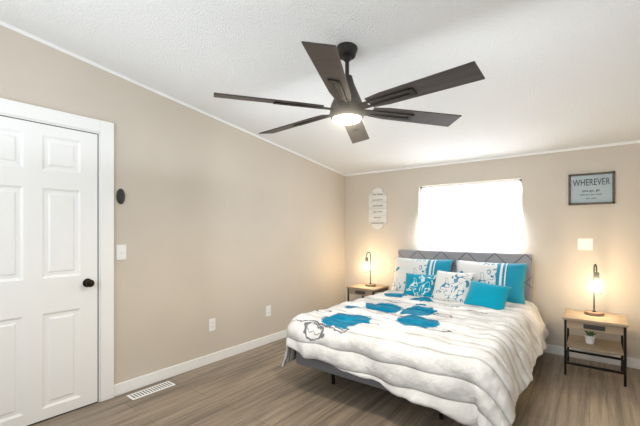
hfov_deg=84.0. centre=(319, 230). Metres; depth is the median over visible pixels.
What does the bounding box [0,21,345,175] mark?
crown molding
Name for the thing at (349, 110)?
ceiling fan
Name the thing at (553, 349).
baseboard
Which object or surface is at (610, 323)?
nightstand
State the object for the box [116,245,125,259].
light switch
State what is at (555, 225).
wall
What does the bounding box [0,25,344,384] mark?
wall
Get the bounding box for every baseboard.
[114,330,286,396]
[543,344,639,368]
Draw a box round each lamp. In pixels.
[363,252,375,286]
[584,264,603,316]
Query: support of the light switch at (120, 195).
attached to the wall at (233, 232)
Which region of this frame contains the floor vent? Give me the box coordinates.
[127,381,175,399]
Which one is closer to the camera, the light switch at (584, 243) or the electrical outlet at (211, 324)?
the electrical outlet at (211, 324)
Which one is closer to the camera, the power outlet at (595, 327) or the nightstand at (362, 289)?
the power outlet at (595, 327)
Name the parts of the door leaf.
door hardware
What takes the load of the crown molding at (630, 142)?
attached to the wall at (555, 225)
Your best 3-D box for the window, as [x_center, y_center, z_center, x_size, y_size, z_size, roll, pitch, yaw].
[1.794,-0.177,4.340,1.230,0.855,0.078,0,0,38]
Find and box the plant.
[583,327,597,344]
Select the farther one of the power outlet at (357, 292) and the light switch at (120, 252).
the power outlet at (357, 292)
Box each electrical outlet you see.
[209,318,214,330]
[266,305,270,316]
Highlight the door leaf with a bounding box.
[0,116,97,425]
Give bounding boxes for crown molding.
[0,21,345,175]
[346,140,639,175]
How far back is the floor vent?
2.89 m
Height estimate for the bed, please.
1.050 m
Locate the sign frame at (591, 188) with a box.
[568,171,614,204]
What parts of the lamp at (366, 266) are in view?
lamp shade, stem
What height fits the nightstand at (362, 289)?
0.550 m
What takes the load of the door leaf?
in the wall at (233, 232)
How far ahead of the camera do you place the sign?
5.02 m
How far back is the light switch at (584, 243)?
3.60 m
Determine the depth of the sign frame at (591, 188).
3.56 m
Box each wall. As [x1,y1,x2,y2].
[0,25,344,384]
[345,143,639,358]
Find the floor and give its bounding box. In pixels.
[31,338,639,425]
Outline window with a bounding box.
[419,179,521,251]
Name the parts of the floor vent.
vent floor slots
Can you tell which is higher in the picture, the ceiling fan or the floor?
the ceiling fan
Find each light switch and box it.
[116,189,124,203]
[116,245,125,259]
[577,238,592,249]
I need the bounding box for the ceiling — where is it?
[0,0,639,173]
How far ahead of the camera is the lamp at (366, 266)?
4.79 m
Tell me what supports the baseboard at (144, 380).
attached to the wall at (233, 232)
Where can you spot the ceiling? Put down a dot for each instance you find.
(561, 74)
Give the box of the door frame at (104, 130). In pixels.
[0,98,113,425]
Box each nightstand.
[346,283,388,300]
[562,309,628,386]
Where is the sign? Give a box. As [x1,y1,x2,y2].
[369,187,386,229]
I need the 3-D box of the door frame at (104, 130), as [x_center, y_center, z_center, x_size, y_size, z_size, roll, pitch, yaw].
[-1.922,0.230,2.382,0.025,2.141,1.006,0,0,38]
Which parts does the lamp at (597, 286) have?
stem, lamp shade, bulb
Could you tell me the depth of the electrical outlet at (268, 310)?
4.11 m
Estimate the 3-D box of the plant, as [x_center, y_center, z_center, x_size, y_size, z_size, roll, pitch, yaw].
[2.471,0.959,3.253,0.101,0.141,0.103,0,0,38]
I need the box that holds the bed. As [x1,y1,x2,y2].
[282,250,548,425]
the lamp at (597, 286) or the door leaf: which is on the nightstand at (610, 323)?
the lamp at (597, 286)
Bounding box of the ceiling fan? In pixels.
[214,41,484,143]
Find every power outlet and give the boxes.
[355,290,365,294]
[583,323,605,331]

